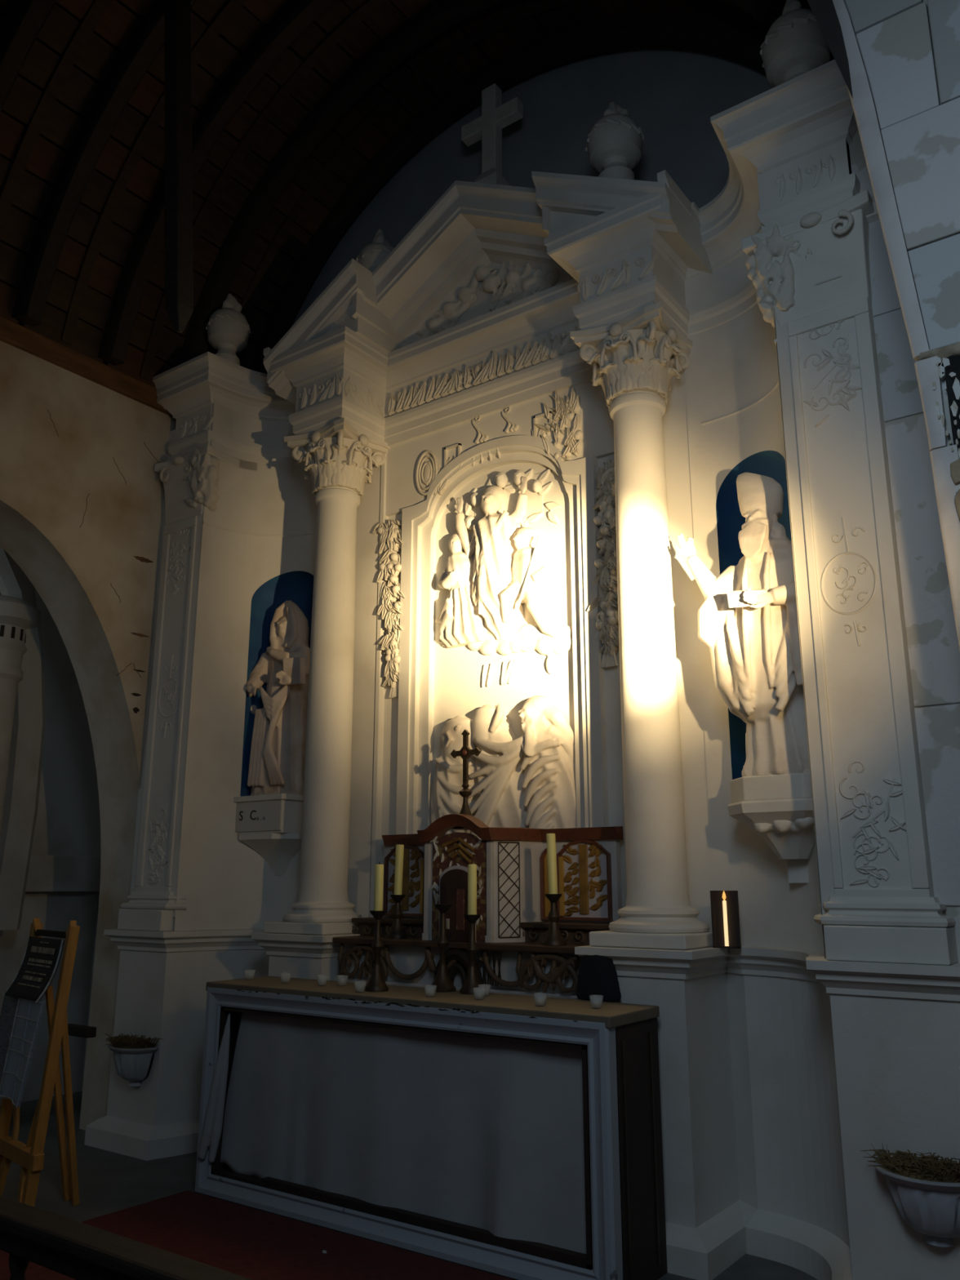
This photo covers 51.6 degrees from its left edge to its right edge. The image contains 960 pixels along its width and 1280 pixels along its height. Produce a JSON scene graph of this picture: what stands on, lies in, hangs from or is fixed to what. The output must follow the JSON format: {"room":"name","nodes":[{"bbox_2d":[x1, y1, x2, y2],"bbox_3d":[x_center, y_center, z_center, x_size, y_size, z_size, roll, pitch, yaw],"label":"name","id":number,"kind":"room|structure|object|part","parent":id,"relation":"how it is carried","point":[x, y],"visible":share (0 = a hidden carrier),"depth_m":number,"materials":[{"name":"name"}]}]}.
{"room":"church interior","nodes":[
{"label":"church interior","id":0,"kind":"room"},
{"bbox_2d":[0,546,101,1106],"bbox_3d":[-4.251,0.412,5.358,1.440,4.750,6.500,-10,-17,35],"label":"wall","id":1,"kind":"structure","parent":0,"point":[51,851],"depth_m":7.39,"materials":[{"name":"white paint"}]},
{"bbox_2d":[0,340,176,1130],"bbox_3d":[-3.889,0.240,4.596,0.464,4.720,6.660,-10,-17,35],"label":"wall","id":2,"kind":"structure","parent":0,"point":[82,494],"depth_m":6.46,"materials":[{"name":"grey paint"}]},
{"bbox_2d":[67,1023,96,1038],"bbox_3d":[-2.318,2.258,5.740,0.260,0.055,0.060,-10,-17,35],"label":"wall shelf","id":3,"kind":"object","parent":2,"relation":"attached to","point":[76,1030],"visible":0.75,"depth_m":5.69,"materials":[{"name":"brown wood"}]},
{"bbox_2d":[0,315,173,417],"bbox_3d":[-3.973,-2.195,4.867,0.300,0.140,6.050,-10,-17,35],"label":"wooden beam","id":4,"kind":"structure","parent":2,"relation":"attached to","point":[11,333],"depth_m":6.45,"materials":[{"name":"brown wood"}]},
{"bbox_2d":[0,1091,817,1279],"bbox_3d":[-1.547,2.129,1.969,15.000,0.200,11.000,-10,-17,35],"label":"floor","id":5,"kind":"structure","parent":0,"point":[109,1182],"depth_m":5.13,"materials":[{"name":"stone"}]},
{"bbox_2d":[0,595,40,842],"bbox_3d":[-3.329,1.374,6.557,0.480,3.450,0.480,-10,-17,35],"label":"column","id":6,"kind":"structure","parent":5,"relation":"on","point":[17,615],"depth_m":6.76,"materials":[{"name":"grey"}]},
{"bbox_2d":[0,918,79,1206],"bbox_3d":[-2.089,2.053,4.860,0.339,1.327,0.520,13,-19,-42],"label":"easel","id":7,"kind":"object","parent":5,"relation":"on","point":[30,1156],"visible":0.81,"depth_m":4.75,"materials":[{"name":"brown wood"}]},
{"bbox_2d":[0,1135,44,1172],"bbox_3d":[-2.179,2.413,4.683,0.050,0.070,0.520,13,-19,-42],"label":"shelf","id":8,"kind":"object","parent":7,"relation":"attached to","point":[30,1160],"depth_m":4.60,"materials":[{"name":"brown wood"}]},
{"bbox_2d":[2,936,64,1002],"bbox_3d":[-2.196,1.613,4.883,0.099,0.284,0.470,13,-19,-42],"label":"notice board","id":9,"kind":"object","parent":7,"relation":"attached to","point":[38,966],"visible":1,"depth_m":4.87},
{"bbox_2d":[0,998,45,1106],"bbox_3d":[-2.184,1.944,4.712,0.067,0.466,0.360,13,-19,-42],"label":"plastic sleeve","id":10,"kind":"object","parent":9,"relation":"hanging from","point":[29,1018],"visible":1,"depth_m":4.75,"materials":[{"name":"plastic"}]},
{"bbox_2d":[0,990,22,1094],"bbox_3d":[-2.348,1.994,4.925,0.023,0.470,0.350,13,-19,-42],"label":"notice sheet","id":11,"kind":"object","parent":10,"relation":"in","point":[9,1006],"visible":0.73,"depth_m":4.93,"materials":[{"name":"white paper"}]},
{"bbox_3d":[-2.087,2.232,4.911,0.214,1.005,0.033,9,-17,-33],"label":"leg","id":12,"kind":"part","parent":7,"relation":"part of","materials":[{"name":"brown wood"}]},
{"bbox_3d":[-1.997,2.210,4.820,0.033,1.005,0.214,-10,-17,36],"label":"leg","id":13,"kind":"part","parent":7,"relation":"part of","materials":[{"name":"brown wood"}]},
{"bbox_2d":[0,1190,514,1279],"bbox_3d":[-0.358,2.177,2.613,4.620,0.012,2.625,-10,-17,35],"label":"carpet","id":14,"kind":"object","parent":5,"relation":"on","point":[249,1242],"visible":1,"depth_m":4.18,"materials":[{"name":"red carpet"}]},
{"bbox_2d":[0,1195,252,1279],"bbox_3d":[-1.769,2.086,3.289,3.550,0.488,0.120,-10,-17,35],"label":"rail","id":15,"kind":"object","parent":14,"relation":"on","point":[73,1249],"visible":1,"depth_m":2.87,"materials":[{"name":"brown wood"}]},
{"bbox_3d":[-1.769,1.921,3.329,3.550,0.060,0.080,-10,-17,35],"label":"rail","id":16,"kind":"part","parent":15,"relation":"part of","materials":[{"name":"brown wood"}]},
{"bbox_2d":[195,976,667,1279],"bbox_3d":[-0.347,2.142,4.546,2.383,1.000,0.463,-10,-17,35],"label":"altar","id":17,"kind":"object","parent":5,"relation":"on","point":[516,1137],"visible":1,"depth_m":4.24,"materials":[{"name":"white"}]},
{"bbox_3d":[-1.270,2.336,5.243,0.030,0.955,0.373,-10,-17,35],"label":"panel","id":18,"kind":"part","parent":17,"relation":"part of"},
{"bbox_2d":[364,910,388,991],"bbox_3d":[-0.496,1.499,4.798,0.116,0.370,0.116,-10,-17,35],"label":"candlestick","id":19,"kind":"object","parent":17,"relation":"on","point":[376,983],"visible":0.98,"depth_m":4.77,"materials":[{"name":"brown metal"}]},
{"bbox_3d":[-0.496,1.460,4.808,0.058,0.210,0.056,-10,-17,35],"label":"stem","id":20,"kind":"part","parent":19,"relation":"part of","materials":[{"name":"brown metal"}]},
{"bbox_2d":[373,862,383,911],"bbox_3d":[-0.496,1.212,4.869,0.043,0.245,0.043,-10,-17,35],"label":"candle","id":21,"kind":"object","parent":19,"relation":"on","point":[379,868],"visible":0.98,"depth_m":4.85,"materials":[{"name":"yellow wax"}]},
{"bbox_3d":[-0.448,2.545,4.309,2.366,0.105,0.072,-10,-17,35],"label":"frame rail","id":22,"kind":"part","parent":17,"relation":"part of","materials":[{"name":"wood"}]},
{"bbox_3d":[-0.448,1.690,4.519,2.366,0.105,0.072,-10,-17,35],"label":"frame rail","id":23,"kind":"part","parent":17,"relation":"part of","materials":[{"name":"white wood"}]},
{"bbox_2d":[428,904,456,992],"bbox_3d":[-0.179,1.482,4.794,0.130,0.400,0.130,-10,-17,35],"label":"candlestick","id":24,"kind":"object","parent":17,"relation":"on","point":[442,983],"visible":1,"depth_m":4.76,"materials":[{"name":"brown metal"}]},
{"bbox_3d":[-0.179,1.443,4.804,0.058,0.240,0.056,-10,-17,35],"label":"stem","id":25,"kind":"part","parent":24,"relation":"part of","materials":[{"name":"brown metal"}]},
{"bbox_2d":[332,916,609,1001],"bbox_3d":[-0.060,2.088,4.978,1.686,1.310,0.527,-10,-17,35],"label":"gradine","id":26,"kind":"object","parent":17,"relation":"on","point":[529,967],"visible":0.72,"depth_m":4.90,"materials":[{"name":"paint"}]},
{"bbox_2d":[351,916,423,924],"bbox_3d":[-0.428,1.558,5.513,0.582,0.025,0.208,-10,-17,35],"label":"shelf","id":27,"kind":"object","parent":26,"relation":"attached to","point":[362,921],"depth_m":5.46,"materials":[{"name":"brown wood"}]},
{"bbox_2d":[386,894,408,938],"bbox_3d":[-0.440,1.474,5.295,0.116,0.225,0.116,-10,-17,35],"label":"candlestick","id":28,"kind":"object","parent":26,"relation":"on","point":[397,931],"visible":0.99,"depth_m":5.27,"materials":[{"name":"brown metal"}]},
{"bbox_3d":[-0.440,1.448,5.302,0.058,0.091,0.056,-10,-17,35],"label":"stem","id":29,"kind":"part","parent":28,"relation":"part of","materials":[{"name":"brown metal"}]},
{"bbox_2d":[393,842,404,894],"bbox_3d":[-0.436,1.236,5.351,0.044,0.288,0.044,-8,-16,35],"label":"candle","id":30,"kind":"object","parent":28,"relation":"on","point":[398,873],"visible":0.99,"depth_m":5.33,"materials":[{"name":"yellow wax"}]},
{"bbox_2d":[332,935,589,954],"bbox_3d":[-0.053,1.560,5.113,1.564,0.030,0.400,-10,-17,35],"label":"shelf","id":31,"kind":"object","parent":26,"relation":"attached to","point":[531,945],"depth_m":4.91,"materials":[{"name":"brown wood"}]},
{"bbox_3d":[-0.030,1.672,5.119,1.550,0.185,0.320,-10,-17,35],"label":"panel","id":32,"kind":"part","parent":26,"relation":"part of","materials":[{"name":"paint"}]},
{"bbox_2d":[382,813,623,942],"bbox_3d":[-0.025,1.234,5.181,1.540,0.635,0.385,-10,-17,35],"label":"tabernacle","id":33,"kind":"object","parent":26,"relation":"on","point":[512,863],"visible":0.87,"depth_m":5.02,"materials":[{"name":"paint"}]},
{"bbox_3d":[-0.421,1.357,5.623,0.298,0.396,0.028,-10,-17,35],"label":"panel frame","id":34,"kind":"part","parent":33,"relation":"part of","materials":[{"name":"brown wood"}]},
{"bbox_3d":[-0.412,1.361,5.634,0.270,0.365,0.018,-10,-17,35],"label":"wing panel","id":35,"kind":"part","parent":33,"relation":"part of","materials":[{"name":"grey"}]},
{"bbox_3d":[-0.422,1.356,5.625,0.048,0.340,0.013,-10,-17,35],"label":"gilt stem","id":36,"kind":"part","parent":33,"relation":"part of","materials":[{"name":"gold metal"}]},
{"bbox_3d":[-0.172,1.438,5.036,0.040,0.050,0.007,-10,-17,35],"label":"key plate","id":37,"kind":"part","parent":33,"relation":"part of","materials":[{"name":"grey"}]},
{"bbox_3d":[-0.118,1.343,5.035,0.205,0.355,0.022,-10,-17,35],"label":"door","id":38,"kind":"part","parent":33,"relation":"part of","materials":[{"name":"brown wood"}]},
{"bbox_3d":[-0.104,1.254,5.072,0.340,0.535,0.022,-10,-17,35],"label":"panel","id":39,"kind":"part","parent":33,"relation":"part of","materials":[{"name":"paint"}]},
{"bbox_3d":[-0.099,1.358,5.001,0.050,0.200,0.008,-10,-17,35],"label":"door panel","id":40,"kind":"part","parent":33,"relation":"part of","materials":[{"name":"paint"}]},
{"bbox_2d":[450,729,480,830],"bbox_3d":[-0.077,0.738,5.281,0.148,0.527,0.151,2,-14,-9],"label":"cross","id":41,"kind":"object","parent":33,"relation":"on","point":[465,753],"visible":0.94,"depth_m":5.28,"materials":[{"name":"brown metal"}]},
{"bbox_3d":[-0.016,0.993,5.234,1.520,0.140,0.385,-10,-17,35],"label":"crown rail","id":42,"kind":"part","parent":33,"relation":"part of","materials":[{"name":"brown wood"}]},
{"bbox_3d":[0.359,1.247,5.087,0.055,0.325,0.018,-10,-17,35],"label":"wing panel","id":43,"kind":"part","parent":33,"relation":"part of","materials":[{"name":"brown"}]},
{"bbox_3d":[0.350,1.243,5.075,0.083,0.356,0.028,-10,-17,35],"label":"panel frame","id":44,"kind":"part","parent":33,"relation":"part of","materials":[{"name":"brown wood"}]},
{"bbox_3d":[0.518,1.194,4.965,0.048,0.340,0.013,-10,-17,35],"label":"gilt stem","id":45,"kind":"part","parent":33,"relation":"part of","materials":[{"name":"gold metal"}]},
{"bbox_3d":[0.527,1.199,4.973,0.270,0.365,0.018,-10,-17,35],"label":"wing panel","id":46,"kind":"part","parent":33,"relation":"part of","materials":[{"name":"grey"}]},
{"bbox_3d":[0.518,1.195,4.962,0.298,0.396,0.028,-10,-17,35],"label":"panel frame","id":47,"kind":"part","parent":33,"relation":"part of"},
{"bbox_2d":[542,893,566,946],"bbox_3d":[0.350,1.327,4.717,0.116,0.235,0.116,-10,-17,35],"label":"candlestick","id":48,"kind":"object","parent":26,"relation":"on","point":[553,937],"visible":0.98,"depth_m":4.69,"materials":[{"name":"brown metal"}]},
{"bbox_2d":[546,831,557,893],"bbox_3d":[0.347,1.075,4.781,0.044,0.308,0.044,-12,-18,34],"label":"candle","id":49,"kind":"object","parent":48,"relation":"on","point":[550,837],"visible":0.97,"depth_m":4.76,"materials":[{"name":"yellow wax"}]},
{"bbox_3d":[0.350,1.298,4.724,0.058,0.096,0.056,-10,-17,35],"label":"stem","id":50,"kind":"part","parent":48,"relation":"part of","materials":[{"name":"brown metal"}]},
{"bbox_2d":[520,921,609,930],"bbox_3d":[0.432,1.409,4.908,0.582,0.025,0.208,-10,-17,35],"label":"shelf","id":51,"kind":"object","parent":26,"relation":"attached to","point":[531,926],"depth_m":4.81,"materials":[{"name":"brown wood"}]},
{"bbox_2d":[576,955,621,1001],"bbox_3d":[0.515,1.485,4.396,0.223,0.204,0.084,-13,-19,42],"label":"cloth","id":52,"kind":"object","parent":26,"relation":"on","point":[597,979],"visible":0.98,"depth_m":4.36,"materials":[{"name":"black fabric"}]},
{"bbox_2d":[459,914,484,994],"bbox_3d":[-0.037,1.479,4.689,0.116,0.355,0.116,-10,-17,35],"label":"candlestick","id":53,"kind":"object","parent":17,"relation":"on","point":[472,984],"visible":0.97,"depth_m":4.66,"materials":[{"name":"brown metal"}]},
{"bbox_2d":[467,862,476,915],"bbox_3d":[-0.037,1.193,4.759,0.043,0.258,0.043,-10,-17,35],"label":"candle","id":54,"kind":"object","parent":53,"relation":"on","point":[472,868],"visible":0.97,"depth_m":4.74,"materials":[{"name":"yellow wax"}]},
{"bbox_3d":[-0.037,1.440,4.698,0.058,0.195,0.056,-10,-17,35],"label":"stem","id":55,"kind":"part","parent":53,"relation":"part of","materials":[{"name":"brown metal"}]},
{"bbox_3d":[0.623,2.010,3.913,0.030,0.955,0.373,-10,-17,35],"label":"panel","id":56,"kind":"part","parent":17,"relation":"part of","materials":[{"name":"brown wood"}]},
{"bbox_2d":[84,59,959,1279],"bbox_3d":[-0.072,-0.027,5.476,4.960,5.655,1.017,-10,-17,35],"label":"altarpiece","id":57,"kind":"object","parent":5,"relation":"on","point":[476,464],"visible":0.93,"depth_m":5.18,"materials":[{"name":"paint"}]},
{"bbox_2d":[107,1043,158,1087],"bbox_3d":[-2.062,2.483,5.769,0.370,0.230,0.166,-10,-17,35],"label":"wall planter","id":58,"kind":"object","parent":57,"relation":"attached to","point":[134,1065],"visible":0.8,"depth_m":5.73,"materials":[{"name":"grey ceramic"}]},
{"bbox_2d":[112,1052,154,1080],"bbox_3d":[-2.053,2.482,5.783,0.300,0.160,0.135,-10,-17,35],"label":"bowl","id":59,"kind":"object","parent":58,"relation":"on","point":[130,1066],"depth_m":5.73,"materials":[{"name":"white ceramic"}]},
{"bbox_2d":[103,1028,164,1048],"bbox_3d":[-2.054,2.331,5.812,0.444,0.111,0.197,-10,-17,35],"label":"dried grass","id":60,"kind":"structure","parent":58,"relation":"in","point":[125,1042],"depth_m":5.76,"materials":[{"name":"plant"}]},
{"bbox_3d":[-1.603,-1.785,6.944,1.300,0.080,0.855,-10,-17,35],"label":"cornice crown","id":61,"kind":"part","parent":57,"relation":"part of","materials":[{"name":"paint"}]},
{"bbox_2d":[205,293,250,365],"bbox_3d":[-1.775,-2.140,6.997,0.311,0.666,0.304,-2,-14,7],"label":"urn","id":62,"kind":"object","parent":57,"relation":"on","point":[228,330],"visible":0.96,"depth_m":6.91,"materials":[{"name":"stone"}]},
{"bbox_2d":[205,313,250,333],"bbox_3d":[-1.775,-2.197,7.010,0.311,0.073,0.304,-2,-14,7],"label":"drapery","id":63,"kind":"object","parent":62,"relation":"hanging from","point":[237,321],"depth_m":6.89,"materials":[{"name":"stone"}]},
{"bbox_2d":[207,307,248,351],"bbox_3d":[-1.775,-2.192,7.009,0.289,0.278,0.289,-2,-14,7],"label":"bowl","id":64,"kind":"object","parent":62,"relation":"on","point":[226,326],"depth_m":6.90,"materials":[{"name":"stone"}]},
{"bbox_3d":[-1.403,1.101,6.212,0.460,0.185,0.014,-10,-17,35],"label":"name plate","id":65,"kind":"part","parent":57,"relation":"part of","materials":[{"name":"grey stone"}]},
{"bbox_3d":[-1.429,-0.736,6.700,0.842,0.017,0.212,2,-14,-8],"label":"string moulding","id":66,"kind":"part","parent":57,"relation":"part of","materials":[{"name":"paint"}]},
{"bbox_2d":[244,600,310,795],"bbox_3d":[-1.357,0.378,6.505,0.662,1.290,0.364,-8,-16,28],"label":"statue","id":67,"kind":"object","parent":57,"relation":"on","point":[278,741],"visible":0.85,"depth_m":6.33,"materials":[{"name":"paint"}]},
{"bbox_2d":[283,657,305,685],"bbox_3d":[-1.183,0.200,6.324,0.130,0.170,0.060,-6,-9,23],"label":"book","id":68,"kind":"object","parent":67,"relation":"on","point":[294,668],"depth_m":6.29,"materials":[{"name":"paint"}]},
{"bbox_3d":[-0.932,-1.956,6.574,0.775,0.639,0.605,-10,-17,35],"label":"raking cornice","id":69,"kind":"part","parent":57,"relation":"part of","materials":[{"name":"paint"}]},
{"bbox_2d":[355,228,394,272],"bbox_3d":[-0.664,-2.428,6.557,0.327,0.634,0.320,7,-15,-26],"label":"urn","id":70,"kind":"object","parent":57,"relation":"on","point":[372,255],"visible":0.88,"depth_m":6.44,"materials":[{"name":"stone"}]},
{"bbox_2d":[355,246,391,261],"bbox_3d":[-0.664,-2.482,6.570,0.327,0.069,0.320,7,-15,-26],"label":"drapery","id":71,"kind":"object","parent":70,"relation":"hanging from","point":[368,253],"depth_m":6.43,"materials":[{"name":"stone"}]},
{"bbox_2d":[356,242,394,272],"bbox_3d":[-0.664,-2.477,6.569,0.304,0.265,0.304,7,-15,-26],"label":"bowl","id":72,"kind":"object","parent":70,"relation":"on","point":[371,255],"depth_m":6.43,"materials":[{"name":"stone"}]},
{"bbox_3d":[-0.628,-2.074,6.421,0.035,0.220,0.535,-10,-17,35],"label":"return moulding","id":73,"kind":"part","parent":57,"relation":"part of","materials":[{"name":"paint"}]},
{"bbox_3d":[-0.328,-2.254,6.413,0.860,0.882,0.575,-10,-17,35],"label":"raking cornice","id":74,"kind":"part","parent":57,"relation":"part of","materials":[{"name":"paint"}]},
{"bbox_2d":[461,83,523,186],"bbox_3d":[0.076,-3.132,6.343,0.440,0.900,0.220,-10,-17,35],"label":"cross","id":75,"kind":"object","parent":57,"relation":"on","point":[495,116],"visible":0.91,"depth_m":6.32,"materials":[{"name":"stone"}]},
{"bbox_3d":[0.100,0.212,5.662,1.380,2.880,0.115,-10,-17,35],"label":"panel frame","id":76,"kind":"part","parent":57,"relation":"part of","materials":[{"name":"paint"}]},
{"bbox_3d":[0.149,0.315,5.706,1.400,3.100,0.070,-10,-17,35],"label":"relief panel","id":77,"kind":"part","parent":57,"relation":"part of","materials":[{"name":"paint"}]},
{"bbox_3d":[-0.107,-1.908,5.888,4.870,0.185,0.810,-10,-17,35],"label":"cornice","id":78,"kind":"part","parent":57,"relation":"part of","materials":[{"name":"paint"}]},
{"bbox_3d":[0.369,-2.374,5.924,0.860,0.882,0.575,-10,-17,35],"label":"raking cornice","id":79,"kind":"part","parent":57,"relation":"part of","materials":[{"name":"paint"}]},
{"bbox_3d":[-0.088,-1.523,5.820,4.660,0.185,0.665,-10,-17,35],"label":"architrave","id":80,"kind":"part","parent":57,"relation":"part of","materials":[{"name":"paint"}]},
{"bbox_3d":[0.510,-2.271,5.621,0.035,0.220,0.535,-10,-17,35],"label":"return moulding","id":81,"kind":"part","parent":57,"relation":"part of","materials":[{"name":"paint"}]},
{"bbox_2d":[585,102,644,179],"bbox_3d":[0.743,-2.694,5.472,0.327,0.634,0.320,-10,-17,35],"label":"urn","id":82,"kind":"object","parent":57,"relation":"on","point":[614,144],"visible":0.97,"depth_m":5.37,"materials":[{"name":"stone"}]},
{"bbox_2d":[585,118,644,151],"bbox_3d":[0.743,-2.748,5.485,0.327,0.069,0.320,-10,-17,35],"label":"drapery","id":83,"kind":"object","parent":82,"relation":"hanging from","point":[604,126],"depth_m":5.36,"materials":[{"name":"stone"}]},
{"bbox_3d":[0.773,-2.250,5.376,0.775,0.639,0.605,-10,-17,35],"label":"raking cornice","id":84,"kind":"part","parent":57,"relation":"part of","materials":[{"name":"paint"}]},
{"bbox_2d":[710,890,741,948],"bbox_3d":[1.089,1.238,4.406,0.116,0.245,0.042,-5,-15,21],"label":"candle light","id":85,"kind":"object","parent":57,"relation":"on","point":[725,916],"visible":1,"depth_m":4.41,"materials":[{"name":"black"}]},
{"bbox_2d":[722,900,728,946],"bbox_3d":[1.087,1.254,4.400,0.017,0.195,0.017,-5,-15,21],"label":"candle","id":86,"kind":"object","parent":85,"relation":"on","point":[725,903],"depth_m":4.40,"materials":[{"name":"beige wax"}]},
{"bbox_3d":[1.321,-1.211,4.767,0.212,0.017,0.842,2,-14,-10],"label":"string moulding","id":87,"kind":"part","parent":57,"relation":"part of","materials":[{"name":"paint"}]},
{"bbox_2d":[675,472,809,777],"bbox_3d":[1.244,-0.110,4.439,0.720,1.433,0.452,-4,-14,16],"label":"statue","id":88,"kind":"object","parent":57,"relation":"on","point":[748,622],"visible":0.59,"depth_m":4.33,"materials":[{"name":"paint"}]},
{"bbox_2d":[727,588,767,608],"bbox_3d":[1.166,-0.182,4.320,0.174,0.074,0.033,-2,16,34],"label":"book","id":89,"kind":"object","parent":88,"relation":"on","point":[735,599],"depth_m":4.33,"materials":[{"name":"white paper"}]},
{"bbox_3d":[1.362,-2.296,4.859,1.300,0.080,0.855,-10,-17,35],"label":"cornice crown","id":90,"kind":"part","parent":57,"relation":"part of","materials":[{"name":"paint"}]},
{"bbox_2d":[760,0,831,87],"bbox_3d":[1.494,-2.741,4.682,0.334,0.729,0.326,4,-14,-15],"label":"urn","id":91,"kind":"object","parent":57,"relation":"on","point":[794,45],"visible":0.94,"depth_m":4.58,"materials":[{"name":"stone"}]},
{"bbox_2d":[760,13,816,67],"bbox_3d":[1.494,-2.803,4.697,0.334,0.080,0.326,4,-14,-15],"label":"drapery","id":92,"kind":"object","parent":91,"relation":"hanging from","point":[793,23],"depth_m":4.57,"materials":[{"name":"stone"}]},
{"bbox_3d":[1.408,1.005,4.343,0.090,0.110,0.112,-10,-17,35],"label":"bracket stem","id":93,"kind":"part","parent":57,"relation":"part of","materials":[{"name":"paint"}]},
{"bbox_2d":[874,1162,959,1248],"bbox_3d":[1.482,1.891,3.273,0.370,0.230,0.166,-10,-17,35],"label":"wall planter","id":94,"kind":"object","parent":57,"relation":"attached to","point":[931,1208],"visible":0.79,"depth_m":3.26,"materials":[{"name":"white ceramic"}]},
{"bbox_2d":[860,1142,959,1182],"bbox_3d":[1.496,1.750,3.318,0.441,0.090,0.193,-10,-17,35],"label":"dried grass","id":95,"kind":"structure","parent":94,"relation":"in","point":[944,1171],"depth_m":3.30,"materials":[{"name":"plant"}]},
{"bbox_2d":[885,1177,959,1238],"bbox_3d":[1.492,1.889,3.287,0.300,0.160,0.135,-10,-17,35],"label":"bowl","id":96,"kind":"object","parent":94,"relation":"on","point":[934,1212],"depth_m":3.26,"materials":[{"name":"white ceramic"}]},
{"bbox_2d":[0,0,853,387],"bbox_3d":[-1.016,-2.917,4.842,4.939,2.769,4.600,-10,-17,35],"label":"ceiling","id":97,"kind":"structure","parent":0,"point":[162,161],"depth_m":6.31,"materials":[{"name":"brown wood"}]},
{"bbox_3d":[-1.593,-2.745,5.230,0.394,2.620,0.100,-10,-17,35],"label":"king post","id":98,"kind":"part","parent":97,"relation":"part of","materials":[{"name":"brown wood"}]},
{"bbox_2d":[80,46,773,1091],"bbox_3d":[0.344,-1.167,6.171,8.200,8.200,0.240,-10,-17,35],"label":"wall","id":99,"kind":"structure","parent":0,"point":[673,94],"depth_m":6.33,"materials":[{"name":"white paint"}]},
{"bbox_2d":[832,0,959,648],"bbox_3d":[1.830,-0.961,3.231,2.500,6.400,0.205,-10,-17,35],"label":"wall","id":100,"kind":"structure","parent":0,"point":[904,55],"depth_m":3.50,"materials":[{"name":"paint"}]},
{"bbox_3d":[1.347,-2.080,3.798,0.469,2.355,0.050,-10,-17,35],"label":"arch moulding","id":101,"kind":"part","parent":100,"relation":"part of","materials":[{"name":"white stone"}]},
{"bbox_2d":[848,130,959,963],"bbox_3d":[2.453,-0.924,3.590,1.910,6.500,0.335,-10,-17,35],"label":"wall","id":102,"kind":"structure","parent":0,"point":[933,646],"depth_m":3.84,"materials":[{"name":"paint"}]}
]}

